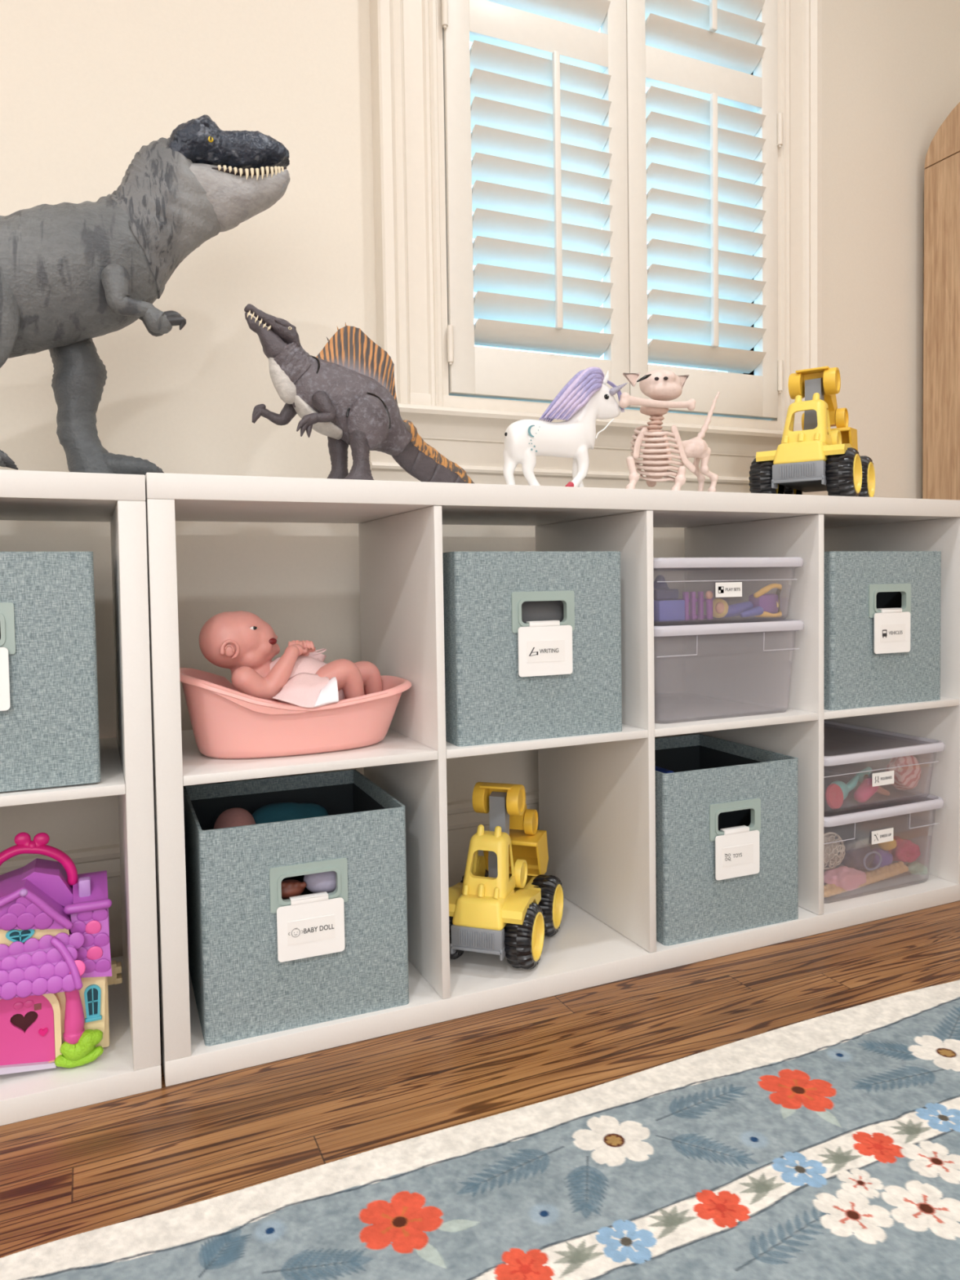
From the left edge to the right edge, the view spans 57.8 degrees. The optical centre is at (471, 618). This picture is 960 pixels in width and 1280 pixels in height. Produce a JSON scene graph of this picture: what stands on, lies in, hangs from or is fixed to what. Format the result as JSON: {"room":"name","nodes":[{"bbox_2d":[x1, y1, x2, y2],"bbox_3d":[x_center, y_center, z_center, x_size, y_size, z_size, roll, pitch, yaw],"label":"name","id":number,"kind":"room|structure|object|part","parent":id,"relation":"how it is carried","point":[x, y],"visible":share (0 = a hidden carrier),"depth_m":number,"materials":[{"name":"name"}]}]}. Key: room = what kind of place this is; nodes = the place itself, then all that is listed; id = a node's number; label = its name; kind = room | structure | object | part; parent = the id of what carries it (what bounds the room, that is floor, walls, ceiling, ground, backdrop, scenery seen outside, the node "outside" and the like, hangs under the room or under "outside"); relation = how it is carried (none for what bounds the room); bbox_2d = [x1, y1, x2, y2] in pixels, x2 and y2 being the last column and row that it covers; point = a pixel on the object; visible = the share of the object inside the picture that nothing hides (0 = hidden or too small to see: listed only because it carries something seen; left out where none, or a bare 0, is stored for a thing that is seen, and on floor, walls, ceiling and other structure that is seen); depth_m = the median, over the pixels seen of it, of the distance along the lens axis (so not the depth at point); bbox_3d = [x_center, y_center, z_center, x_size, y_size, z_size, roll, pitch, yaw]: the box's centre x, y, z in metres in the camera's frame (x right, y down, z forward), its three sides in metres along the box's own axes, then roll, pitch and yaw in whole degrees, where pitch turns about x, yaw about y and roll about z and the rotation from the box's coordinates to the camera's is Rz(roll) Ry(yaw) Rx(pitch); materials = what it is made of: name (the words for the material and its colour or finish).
{"room":"playroom","nodes":[
{"label":"playroom","id":0,"kind":"room"},
{"bbox_2d":[0,0,959,857],"bbox_3d":[-0.830,-0.733,1.377,4.700,2.600,0.160,-2,3,-24],"label":"wall","id":1,"kind":"structure","parent":0,"point":[85,85],"depth_m":1.51,"materials":[{"name":"paint"}]},
{"bbox_2d":[0,791,538,957],"bbox_3d":[-0.826,0.476,1.321,4.585,0.189,0.021,-2,3,-24],"label":"baseboard","id":2,"kind":"structure","parent":1,"relation":"attached to","point":[463,822],"depth_m":1.42,"materials":[{"name":"paint"}]},
{"bbox_2d":[368,0,822,495],"bbox_3d":[0.274,-1.013,1.816,1.080,1.512,0.220,-2,3,-24],"label":"window","id":3,"kind":"structure","parent":1,"relation":"in","point":[406,49],"depth_m":1.61,"materials":[{"name":"paint"}]},
{"bbox_3d":[-0.115,-1.068,1.567,0.125,1.370,0.050,-2,3,-24],"label":"casing","id":4,"kind":"part","parent":3,"relation":"part of","materials":[{"name":"paint"}]},
{"bbox_2d":[441,0,629,408],"bbox_3d":[0.126,-1.011,1.660,0.398,1.178,0.069,-2,3,-24],"label":"shutter panel","id":5,"kind":"object","parent":3,"relation":"attached to","point":[540,92],"visible":0.98,"depth_m":1.66,"materials":[{"name":"paint"}]},
{"bbox_3d":[0.127,-1.113,1.665,0.299,0.064,0.028,-2,3,-24],"label":"rail","id":6,"kind":"part","parent":5,"relation":"part of","materials":[{"name":"paint"}]},
{"bbox_3d":[0.138,-0.467,1.692,0.299,0.088,0.028,-2,3,-24],"label":"rail","id":7,"kind":"part","parent":5,"relation":"part of","materials":[{"name":"paint"}]},
{"bbox_3d":[0.163,-0.810,1.651,0.013,0.514,0.011,-2,3,-24],"label":"tilt rod","id":8,"kind":"part","parent":5,"relation":"part of","materials":[{"name":"paint"}]},
{"bbox_3d":[0.316,-0.327,1.773,1.080,0.144,0.065,-2,3,-24],"label":"sill","id":9,"kind":"part","parent":3,"relation":"part of","materials":[{"name":"paint"}]},
{"bbox_3d":[0.262,-0.750,1.864,0.785,0.642,0.030,-2,3,-24],"label":"sash","id":10,"kind":"part","parent":3,"relation":"part of","materials":[{"name":"paint"}]},
{"bbox_2d":[624,0,782,419],"bbox_3d":[0.490,-1.024,1.820,0.394,1.178,0.069,-2,3,-24],"label":"shutter panel","id":11,"kind":"object","parent":3,"relation":"attached to","point":[705,135],"visible":0.94,"depth_m":1.82,"materials":[{"name":"paint"}]},
{"bbox_3d":[0.482,-1.125,1.821,0.300,0.064,0.028,-2,3,-24],"label":"rail","id":12,"kind":"part","parent":11,"relation":"part of","materials":[{"name":"paint"}]},
{"bbox_3d":[0.492,-0.479,1.847,0.300,0.088,0.028,-2,3,-24],"label":"rail","id":13,"kind":"part","parent":11,"relation":"part of","materials":[{"name":"paint"}]},
{"bbox_3d":[0.494,-1.362,1.779,0.013,0.314,0.011,-2,3,-24],"label":"tilt rod","id":14,"kind":"part","parent":11,"relation":"part of","materials":[{"name":"paint"}]},
{"bbox_3d":[0.503,-0.822,1.801,0.013,0.514,0.011,-2,3,-24],"label":"tilt rod","id":15,"kind":"part","parent":11,"relation":"part of","materials":[{"name":"paint"}]},
{"bbox_3d":[0.717,-1.096,1.932,0.125,1.370,0.050,-2,3,-24],"label":"casing","id":16,"kind":"part","parent":3,"relation":"part of","materials":[{"name":"paint"}]},
{"bbox_2d":[0,852,959,1257],"bbox_3d":[0.048,0.646,-0.387,4.800,0.040,4.200,-2,3,-24],"label":"floor","id":17,"kind":"structure","parent":0,"point":[67,1173],"depth_m":1.07,"materials":[{"name":"brown wood"}]},
{"bbox_2d":[0,469,161,1125],"bbox_3d":[-0.797,0.208,1.064,0.744,0.748,0.362,-2,2,-24],"label":"cube shelf","id":18,"kind":"object","parent":17,"relation":"on","point":[131,1064],"visible":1,"depth_m":1.04,"materials":[{"name":"white laminate"}]},
{"bbox_2d":[0,551,100,791],"bbox_3d":[-0.621,0.059,1.098,0.272,0.274,0.278,-2,3,-23],"label":"fabric bin","id":19,"kind":"object","parent":18,"relation":"on","point":[50,735],"visible":1,"depth_m":1.01,"materials":[{"name":"grey fabric"}]},
{"bbox_3d":[-0.570,0.013,0.977,0.102,0.059,0.010,-2,3,-23],"label":"handle frame","id":20,"kind":"part","parent":19,"relation":"part of","materials":[{"name":"green plastic"}]},
{"bbox_2d":[0,831,122,1075],"bbox_3d":[-0.555,0.407,1.080,0.223,0.278,0.149,-2,3,-24],"label":"dollhouse","id":21,"kind":"object","parent":18,"relation":"on","point":[57,969],"visible":1,"depth_m":1.05,"materials":[{"name":"purple plastic"}]},
{"bbox_3d":[-0.570,0.341,1.018,0.092,0.041,0.010,-2,3,-24],"label":"ridge trim","id":22,"kind":"part","parent":21,"relation":"part of","materials":[{"name":"purple plastic"}]},
{"bbox_3d":[-0.540,0.381,1.042,0.026,0.017,0.002,-2,3,-24],"label":"pane","id":23,"kind":"part","parent":21,"relation":"part of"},
{"bbox_3d":[-0.540,0.490,1.043,0.072,0.093,0.008,-2,3,-24],"label":"door","id":24,"kind":"part","parent":21,"relation":"part of","materials":[{"name":"pink plastic"}]},
{"bbox_2d":[34,1003,41,1010],"bbox_3d":[-0.522,0.467,1.047,0.008,0.008,0.002,-2,3,-24],"label":"square vent","id":25,"kind":"object","parent":21,"relation":"attached to","point":[37,1006],"depth_m":1.05,"materials":[{"name":"plastic"}]},
{"bbox_3d":[-0.553,0.312,1.094,0.104,0.061,0.016,-2,3,-24],"label":"carry handle","id":26,"kind":"part","parent":21,"relation":"part of","materials":[{"name":"pink plastic"}]},
{"bbox_3d":[-0.516,0.499,1.049,0.010,0.010,0.003,-2,3,-24],"label":"heart knob","id":27,"kind":"part","parent":21,"relation":"part of","materials":[{"name":"pink plastic"}]},
{"bbox_3d":[-0.510,0.348,1.045,0.057,0.060,0.010,-2,3,-24],"label":"ridge trim","id":28,"kind":"part","parent":21,"relation":"part of","materials":[{"name":"purple plastic"}]},
{"bbox_3d":[-0.486,0.414,1.045,0.040,0.061,0.010,0,2,12],"label":"ridge trim","id":29,"kind":"part","parent":21,"relation":"part of","materials":[{"name":"purple plastic"}]},
{"bbox_3d":[-0.469,0.473,1.077,0.013,0.035,0.002,-2,3,-24],"label":"pane","id":30,"kind":"part","parent":21,"relation":"part of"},
{"bbox_2d":[0,114,290,475],"bbox_3d":[-0.563,-0.427,1.096,0.683,0.487,0.173,-2,3,-24],"label":"dinosaur","id":31,"kind":"object","parent":18,"relation":"on","point":[72,274],"visible":0.97,"depth_m":1.12},
{"bbox_3d":[-0.519,-0.285,1.173,0.092,0.194,0.074,-2,3,-24],"label":"leg","id":32,"kind":"part","parent":31,"relation":"part of","materials":[{"name":"plastic"}]},
{"bbox_3d":[-0.428,-0.408,1.085,0.064,0.063,0.039,-2,3,-24],"label":"arm","id":33,"kind":"part","parent":31,"relation":"part of"},
{"bbox_3d":[-0.452,-0.417,1.214,0.048,0.044,0.027,-2,3,-24],"label":"arm","id":34,"kind":"part","parent":31,"relation":"part of"},
{"bbox_3d":[-0.383,-0.630,1.147,0.020,0.017,0.020,-2,3,-24],"label":"brow knob","id":35,"kind":"part","parent":31,"relation":"part of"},
{"bbox_3d":[-0.355,-0.655,1.157,0.018,0.017,0.021,0,3,26],"label":"brow knob","id":36,"kind":"part","parent":31,"relation":"part of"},
{"bbox_2d":[0,979,959,1279],"bbox_3d":[0.358,0.569,0.804,1.970,0.006,0.637,-2,3,-24],"label":"floral rug","id":37,"kind":"object","parent":17,"relation":"on","point":[825,1147],"visible":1,"depth_m":0.87,"materials":[{"name":"fabric"}]},
{"bbox_2d":[145,472,959,1086],"bbox_3d":[0.205,0.172,1.504,1.438,0.748,0.362,-2,3,-24],"label":"cube shelf","id":38,"kind":"object","parent":17,"relation":"on","point":[597,792],"visible":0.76,"depth_m":1.37,"materials":[{"name":"white laminate"}]},
{"bbox_2d":[179,667,411,758],"bbox_3d":[-0.250,0.124,1.241,0.329,0.118,0.191,-2,3,-24],"label":"bathtub","id":39,"kind":"object","parent":38,"relation":"on","point":[227,722],"visible":0.89,"depth_m":1.16,"materials":[{"name":"pink plastic"}]},
{"bbox_2d":[199,610,382,707],"bbox_3d":[-0.238,0.064,1.217,0.267,0.153,0.148,-2,3,-24],"label":"baby doll","id":40,"kind":"object","parent":39,"relation":"in","point":[240,642],"visible":0.88,"depth_m":1.18,"materials":[{"name":"pink plastic"}]},
{"bbox_2d":[182,768,408,1046],"bbox_3d":[-0.262,0.395,1.264,0.272,0.274,0.278,-2,3,-23],"label":"fabric bin","id":41,"kind":"object","parent":38,"relation":"on","point":[261,962],"visible":0.99,"depth_m":1.15,"materials":[{"name":"grey fabric"}]},
{"bbox_2d":[213,807,255,829],"bbox_3d":[-0.337,0.316,1.251,0.065,0.083,0.110,-2,3,-24],"label":"dress","id":42,"kind":"object","parent":41,"relation":"in","point":[236,816],"visible":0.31,"depth_m":1.23,"materials":[{"name":"pink fabric"}]},
{"bbox_2d":[251,802,328,824],"bbox_3d":[-0.273,0.317,1.287,0.116,0.090,0.110,-1,2,7],"label":"blanket","id":43,"kind":"object","parent":41,"relation":"in","point":[277,811],"visible":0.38,"depth_m":1.27,"materials":[{"name":"teal fabric"}]},
{"bbox_2d":[281,879,306,898],"bbox_3d":[-0.244,0.360,1.164,0.044,0.028,0.031,-2,3,-24],"label":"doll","id":44,"kind":"object","parent":41,"relation":"in","point":[290,887],"visible":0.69,"depth_m":1.15,"materials":[{"name":"brown plastic"}]},
{"bbox_3d":[-0.213,0.349,1.142,0.102,0.059,0.010,-2,3,-23],"label":"handle frame","id":45,"kind":"part","parent":41,"relation":"part of","materials":[{"name":"green plastic"}]},
{"bbox_2d":[303,871,336,893],"bbox_3d":[-0.199,0.354,1.184,0.059,0.040,0.042,-2,3,-24],"label":"sock","id":46,"kind":"object","parent":41,"relation":"in","point":[317,882],"visible":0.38,"depth_m":1.17,"materials":[{"name":"purple fabric"}]},
{"bbox_2d":[244,303,474,483],"bbox_3d":[-0.135,-0.307,1.241,0.364,0.241,0.091,-2,3,-27],"label":"dinosaur","id":47,"kind":"object","parent":38,"relation":"on","point":[346,393],"visible":0.88,"depth_m":1.20},
{"bbox_3d":[-0.268,-0.290,1.215,0.065,0.042,0.022,-2,3,-24],"label":"arm","id":48,"kind":"part","parent":47,"relation":"part of"},
{"bbox_3d":[-0.203,-0.286,1.178,0.038,0.044,0.029,-2,3,-24],"label":"arm","id":49,"kind":"part","parent":47,"relation":"part of"},
{"bbox_3d":[-0.192,-0.226,1.248,0.051,0.080,0.031,-2,3,-24],"label":"leg","id":50,"kind":"part","parent":47,"relation":"part of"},
{"bbox_3d":[-0.155,-0.224,1.203,0.050,0.080,0.031,-2,3,-24],"label":"leg","id":51,"kind":"part","parent":47,"relation":"part of","materials":[{"name":"plastic"}]},
{"bbox_2d":[448,782,563,969],"bbox_3d":[0.045,0.393,1.393,0.163,0.258,0.248,0,2,19],"label":"excavator","id":52,"kind":"object","parent":38,"relation":"on","point":[504,904],"visible":0.91,"depth_m":1.33,"materials":[{"name":"yellow plastic"}]},
{"bbox_2d":[450,924,506,960],"bbox_3d":[0.011,0.477,1.292,0.081,0.043,0.028,0,2,19],"label":"grille","id":53,"kind":"object","parent":52,"relation":"attached to","point":[491,939],"depth_m":1.28,"materials":[{"name":"grey plastic"}]},
{"bbox_2d":[476,824,484,835],"bbox_3d":[0.014,0.329,1.345,0.012,0.019,0.015,0,2,19],"label":"lamp","id":54,"kind":"object","parent":52,"relation":"on","point":[480,832],"depth_m":1.34,"materials":[{"name":"yellow plastic"}]},
{"bbox_2d":[452,873,532,930],"bbox_3d":[0.040,0.429,1.378,0.192,0.068,0.198,-2,3,-24],"label":"hood","id":55,"kind":"object","parent":52,"relation":"attached to","point":[481,901],"depth_m":1.30,"materials":[{"name":"yellow plastic"}]},
{"bbox_2d":[493,826,501,837],"bbox_3d":[0.040,0.329,1.336,0.012,0.019,0.015,0,2,19],"label":"lamp","id":56,"kind":"object","parent":52,"relation":"on","point":[497,833],"depth_m":1.33,"materials":[{"name":"yellow plastic"}]},
{"bbox_2d":[442,551,622,746],"bbox_3d":[0.055,0.035,1.392,0.272,0.274,0.279,-2,3,-23],"label":"fabric bin","id":57,"kind":"object","parent":38,"relation":"on","point":[508,678],"visible":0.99,"depth_m":1.26,"materials":[{"name":"grey fabric"}]},
{"bbox_2d":[521,600,563,622],"bbox_3d":[0.086,-0.001,1.318,0.137,0.113,0.077,-2,3,-24],"label":"plastic bag","id":58,"kind":"object","parent":57,"relation":"in","point":[533,611],"visible":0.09,"depth_m":1.29,"materials":[{"name":"plastic"}]},
{"bbox_3d":[0.104,-0.010,1.270,0.102,0.059,0.010,-2,3,-23],"label":"handle frame","id":59,"kind":"part","parent":57,"relation":"part of","materials":[{"name":"green plastic"}]},
{"bbox_2d":[502,366,627,487],"bbox_3d":[0.151,-0.297,1.374,0.218,0.201,0.045,-2,3,-24],"label":"toy unicorn","id":60,"kind":"object","parent":38,"relation":"on","point":[586,397],"visible":0.98,"depth_m":1.36,"materials":[{"name":"white plastic"}]},
{"bbox_2d":[622,369,719,491],"bbox_3d":[0.341,-0.311,1.490,0.243,0.214,0.087,-3,3,-37],"label":"cat","id":61,"kind":"object","parent":38,"relation":"on","point":[656,384],"visible":0.86,"depth_m":1.45},
{"bbox_3d":[0.261,-0.233,1.426,0.019,0.066,0.035,1,3,36],"label":"leg","id":62,"kind":"part","parent":61,"relation":"part of","materials":[{"name":"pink plastic"}]},
{"bbox_3d":[0.280,-0.290,1.440,0.029,0.054,0.006,-2,3,-24],"label":"shoulder blade","id":63,"kind":"part","parent":61,"relation":"part of","materials":[{"name":"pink plastic"}]},
{"bbox_2d":[618,392,695,410],"bbox_3d":[0.306,-0.352,1.425,0.148,0.025,0.016,-2,3,-24],"label":"bone","id":64,"kind":"object","parent":61,"relation":"attached to","point":[626,400],"visible":1,"depth_m":1.42,"materials":[{"name":"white plastic"}]},
{"bbox_3d":[0.345,-0.229,1.455,0.020,0.052,0.034,1,3,44],"label":"leg","id":65,"kind":"part","parent":61,"relation":"part of","materials":[{"name":"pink plastic"}]},
{"bbox_3d":[0.355,-0.283,1.456,0.050,0.076,0.006,-2,3,-24],"label":"shoulder blade","id":66,"kind":"part","parent":61,"relation":"part of","materials":[{"name":"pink plastic"}]},
{"bbox_3d":[0.410,-0.256,1.567,0.029,0.094,0.021,-2,3,-24],"label":"leg","id":67,"kind":"part","parent":61,"relation":"part of","materials":[{"name":"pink plastic"}]},
{"bbox_3d":[0.422,-0.255,1.540,0.038,0.095,0.021,-2,3,-24],"label":"leg","id":68,"kind":"part","parent":61,"relation":"part of","materials":[{"name":"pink plastic"}]},
{"bbox_2d":[654,733,798,946],"bbox_3d":[0.381,0.373,1.542,0.272,0.274,0.278,-2,3,-22],"label":"fabric bin","id":69,"kind":"object","parent":38,"relation":"on","point":[726,813],"visible":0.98,"depth_m":1.42,"materials":[{"name":"grey fabric"}]},
{"bbox_2d":[654,765,673,773],"bbox_3d":[0.319,0.289,1.492,0.089,0.072,0.118,-2,3,-24],"label":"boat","id":70,"kind":"object","parent":69,"relation":"in","point":[656,768],"visible":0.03,"depth_m":1.46,"materials":[{"name":"blue plastic"}]},
{"bbox_3d":[0.429,0.328,1.420,0.102,0.059,0.010,-2,3,-22],"label":"handle frame","id":71,"kind":"part","parent":69,"relation":"part of","materials":[{"name":"green plastic"}]},
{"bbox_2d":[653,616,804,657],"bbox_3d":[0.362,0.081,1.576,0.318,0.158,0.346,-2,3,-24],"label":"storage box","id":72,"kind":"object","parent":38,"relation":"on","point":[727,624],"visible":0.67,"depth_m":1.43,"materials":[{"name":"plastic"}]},
{"bbox_2d":[653,556,804,597],"bbox_3d":[0.358,-0.051,1.569,0.318,0.106,0.346,-2,3,-24],"label":"storage box","id":73,"kind":"object","parent":72,"relation":"on","point":[722,589],"visible":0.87,"depth_m":1.42,"materials":[{"name":"plastic"}]},
{"bbox_2d":[653,600,684,622],"bbox_3d":[0.311,-0.013,1.440,0.051,0.034,0.070,-2,3,-24],"label":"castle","id":74,"kind":"object","parent":73,"relation":"in","point":[664,610],"visible":0.66,"depth_m":1.41,"materials":[{"name":"plastic"}]},
{"bbox_2d":[653,574,678,599],"bbox_3d":[0.309,-0.051,1.440,0.045,0.041,0.055,-2,3,-24],"label":"tower","id":75,"kind":"object","parent":74,"relation":"on","point":[661,590],"visible":0.64,"depth_m":1.42,"materials":[{"name":"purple plastic"}]},
{"bbox_2d":[675,591,712,620],"bbox_3d":[0.367,-0.021,1.446,0.056,0.047,0.035,-2,3,-24],"label":"bunk","id":76,"kind":"object","parent":73,"relation":"in","point":[692,616],"visible":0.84,"depth_m":1.43,"materials":[{"name":"plastic"}]},
{"bbox_3d":[0.350,-0.020,1.423,0.007,0.047,0.008,-2,3,-24],"label":"post","id":77,"kind":"part","parent":76,"relation":"part of","materials":[{"name":"plastic"}]},
{"bbox_3d":[0.366,-0.030,1.449,0.055,0.005,0.027,-2,3,-24],"label":"rail","id":78,"kind":"part","parent":76,"relation":"part of","materials":[{"name":"plastic"}]},
{"bbox_3d":[0.363,-0.020,1.429,0.007,0.047,0.008,-2,3,-24],"label":"post","id":79,"kind":"part","parent":76,"relation":"part of","materials":[{"name":"plastic"}]},
{"bbox_3d":[0.378,-0.021,1.435,0.007,0.047,0.008,-2,3,-24],"label":"post","id":80,"kind":"part","parent":76,"relation":"part of","materials":[{"name":"plastic"}]},
{"bbox_2d":[705,591,713,620],"bbox_3d":[0.391,-0.021,1.430,0.013,0.048,0.012,-2,3,-24],"label":"doll","id":81,"kind":"object","parent":73,"relation":"in","point":[708,594],"visible":1,"depth_m":1.43,"materials":[{"name":"plastic"}]},
{"bbox_3d":[0.358,-0.096,1.567,0.318,0.017,0.346,-2,3,-24],"label":"lid","id":82,"kind":"part","parent":73,"relation":"part of","materials":[{"name":"plastic"}]},
{"bbox_2d":[712,598,764,617],"bbox_3d":[0.445,-0.018,1.474,0.100,0.034,0.040,-2,3,-24],"label":"doll","id":83,"kind":"object","parent":73,"relation":"in","point":[721,609],"visible":0.94,"depth_m":1.47,"materials":[{"name":"plastic"}]},
{"bbox_2d":[748,583,782,617],"bbox_3d":[0.502,-0.031,1.502,0.052,0.058,0.039,-2,3,-24],"label":"handbag","id":84,"kind":"object","parent":73,"relation":"in","point":[770,602],"visible":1,"depth_m":1.49,"materials":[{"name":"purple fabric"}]},
{"bbox_3d":[0.507,-0.047,1.490,0.052,0.024,0.015,-2,3,-24],"label":"handle","id":85,"kind":"part","parent":84,"relation":"part of","materials":[{"name":"plastic"}]},
{"bbox_3d":[0.507,-0.008,1.492,0.052,0.012,0.015,-2,3,-24],"label":"handle","id":86,"kind":"part","parent":84,"relation":"part of","materials":[{"name":"plastic"}]},
{"bbox_3d":[0.361,0.011,1.573,0.318,0.017,0.346,-2,3,-24],"label":"lid","id":87,"kind":"part","parent":72,"relation":"part of","materials":[{"name":"plastic"}]},
{"bbox_2d":[748,365,875,497],"bbox_3d":[0.663,-0.348,1.683,0.186,0.261,0.263,1,3,34],"label":"excavator","id":88,"kind":"object","parent":38,"relation":"on","point":[817,457],"visible":0.85,"depth_m":1.62,"materials":[{"name":"yellow plastic"}]},
{"bbox_2d":[794,395,801,402],"bbox_3d":[0.617,-0.412,1.644,0.014,0.019,0.016,1,3,34],"label":"lamp","id":89,"kind":"object","parent":88,"relation":"on","point":[798,397],"depth_m":1.64,"materials":[{"name":"yellow plastic"}]},
{"bbox_2d":[771,460,826,488],"bbox_3d":[0.599,-0.262,1.590,0.092,0.043,0.030,1,3,34],"label":"grille","id":90,"kind":"object","parent":88,"relation":"attached to","point":[783,472],"depth_m":1.58,"materials":[{"name":"grey plastic"}]},
{"bbox_2d":[773,432,827,464],"bbox_3d":[0.653,-0.311,1.669,0.226,0.069,0.186,-2,3,-24],"label":"hood","id":91,"kind":"object","parent":88,"relation":"attached to","point":[795,448],"depth_m":1.59,"materials":[{"name":"yellow plastic"}]},
{"bbox_2d":[812,392,819,399],"bbox_3d":[0.644,-0.412,1.626,0.014,0.019,0.016,1,3,34],"label":"lamp","id":92,"kind":"object","parent":88,"relation":"on","point":[815,396],"depth_m":1.62,"materials":[{"name":"yellow plastic"}]},
{"bbox_2d":[823,551,941,710],"bbox_3d":[0.691,0.014,1.670,0.272,0.274,0.278,-2,3,-24],"label":"fabric bin","id":93,"kind":"object","parent":38,"relation":"on","point":[882,609],"visible":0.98,"depth_m":1.54,"materials":[{"name":"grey fabric"}]},
{"bbox_3d":[0.743,-0.032,1.548,0.102,0.059,0.010,-2,3,-24],"label":"handle frame","id":94,"kind":"part","parent":93,"relation":"part of","materials":[{"name":"green plastic"}]},
{"bbox_2d":[823,768,944,844],"bbox_3d":[0.683,0.418,1.729,0.318,0.161,0.346,-2,3,-24],"label":"storage box","id":95,"kind":"object","parent":38,"relation":"on","point":[930,802],"visible":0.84,"depth_m":1.58,"materials":[{"name":"plastic"}]},
{"bbox_2d":[823,831,845,870],"bbox_3d":[0.661,0.429,1.603,0.072,0.070,0.041,-2,3,-24],"label":"hat","id":96,"kind":"object","parent":95,"relation":"in","point":[831,851],"visible":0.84,"depth_m":1.60,"materials":[{"name":"wicker"}]},
{"bbox_2d":[823,866,866,890],"bbox_3d":[0.680,0.474,1.594,0.082,0.042,0.050,-2,3,-24],"label":"skirt","id":97,"kind":"object","parent":95,"relation":"in","point":[847,878],"visible":0.92,"depth_m":1.57,"materials":[{"name":"fabric"}]},
{"bbox_2d":[839,838,875,869],"bbox_3d":[0.724,0.444,1.640,0.069,0.052,0.065,-2,3,-24],"label":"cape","id":98,"kind":"object","parent":95,"relation":"in","point":[855,850],"visible":0.85,"depth_m":1.62,"materials":[{"name":"fabric"}]},
{"bbox_2d":[823,861,908,897],"bbox_3d":[0.721,0.480,1.601,0.212,0.036,0.026,-2,3,-24],"label":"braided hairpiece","id":99,"kind":"object","parent":95,"relation":"in","point":[885,872],"visible":0.79,"depth_m":1.61,"materials":[{"name":"beige"}]},
{"bbox_2d":[862,851,881,871],"bbox_3d":[0.741,0.448,1.607,0.046,0.036,0.004,-2,3,-24],"label":"bangle","id":100,"kind":"object","parent":95,"relation":"in","point":[870,852],"visible":1,"depth_m":1.60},
{"bbox_2d":[870,848,893,868],"bbox_3d":[0.776,0.456,1.657,0.046,0.040,0.046,-1,2,8],"label":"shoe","id":101,"kind":"object","parent":95,"relation":"in","point":[886,857],"visible":0.6,"depth_m":1.64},
{"bbox_2d":[823,720,945,786],"bbox_3d":[0.682,0.283,1.722,0.318,0.106,0.346,-2,3,-24],"label":"storage box","id":102,"kind":"object","parent":95,"relation":"on","point":[923,745],"visible":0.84,"depth_m":1.59,"materials":[{"name":"plastic"}]},
{"bbox_2d":[825,783,843,808],"bbox_3d":[0.649,0.318,1.556,0.046,0.044,0.015,-3,3,-35],"label":"disc","id":103,"kind":"object","parent":102,"relation":"in","point":[833,793],"visible":1,"depth_m":1.55,"materials":[{"name":"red plastic"}]},
{"bbox_2d":[830,774,859,799],"bbox_3d":[0.684,0.313,1.605,0.061,0.046,0.031,-2,3,-24],"label":"toy dolphin","id":104,"kind":"object","parent":102,"relation":"in","point":[846,788],"visible":0.56,"depth_m":1.60,"materials":[{"name":"teal plastic"}]},
{"bbox_2d":[855,766,871,782],"bbox_3d":[0.736,0.293,1.632,0.033,0.028,0.020,-2,3,-24],"label":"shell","id":105,"kind":"object","parent":102,"relation":"in","point":[861,775],"visible":0.68,"depth_m":1.62,"materials":[{"name":"teal plastic"}]},
{"bbox_2d":[853,777,878,803],"bbox_3d":[0.724,0.316,1.597,0.049,0.042,0.029,-2,3,-24],"label":"cup","id":106,"kind":"object","parent":102,"relation":"in","point":[864,791],"visible":0.8,"depth_m":1.59,"materials":[{"name":"plastic"}]},
{"bbox_2d":[862,774,889,795],"bbox_3d":[0.754,0.311,1.625,0.052,0.041,0.016,-1,2,2],"label":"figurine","id":107,"kind":"object","parent":102,"relation":"in","point":[880,790],"visible":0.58,"depth_m":1.62,"materials":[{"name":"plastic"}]},
{"bbox_3d":[0.681,0.239,1.721,0.318,0.017,0.346,-2,3,-24],"label":"lid","id":108,"kind":"part","parent":102,"relation":"part of","materials":[{"name":"plastic"}]},
{"bbox_2d":[884,755,921,790],"bbox_3d":[0.823,0.297,1.670,0.044,0.071,0.059,-2,3,-24],"label":"ball","id":109,"kind":"object","parent":102,"relation":"in","point":[908,777],"visible":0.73,"depth_m":1.65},
{"bbox_2d":[877,838,896,850],"bbox_3d":[0.787,0.426,1.647,0.031,0.026,0.030,-2,3,-24],"label":"bow","id":110,"kind":"object","parent":95,"relation":"in","point":[887,846],"visible":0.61,"depth_m":1.64,"materials":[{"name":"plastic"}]},
{"bbox_2d":[888,835,920,862],"bbox_3d":[0.822,0.449,1.675,0.052,0.046,0.063,-2,3,-24],"label":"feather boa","id":111,"kind":"object","parent":95,"relation":"in","point":[905,851],"visible":0.81,"depth_m":1.66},
{"bbox_2d":[906,861,927,875],"bbox_3d":[0.843,0.478,1.663,0.024,0.023,0.044,-2,3,-24],"label":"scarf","id":112,"kind":"object","parent":95,"relation":"in","point":[915,868],"visible":0.95,"depth_m":1.65,"materials":[{"name":"fabric"}]},
{"bbox_2d":[922,102,959,500],"bbox_3d":[1.333,-0.363,1.813,0.179,1.755,0.750,-2,3,-24],"label":"tall cabinet","id":113,"kind":"object","parent":17,"relation":"on","point":[941,308],"visible":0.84,"depth_m":2.06,"materials":[{"name":"brown wood"}]},
{"bbox_3d":[1.246,-1.154,1.748,0.018,0.167,0.750,-2,3,-24],"label":"door","id":114,"kind":"part","parent":113,"relation":"part of","materials":[{"name":"brown wood"}]}
]}

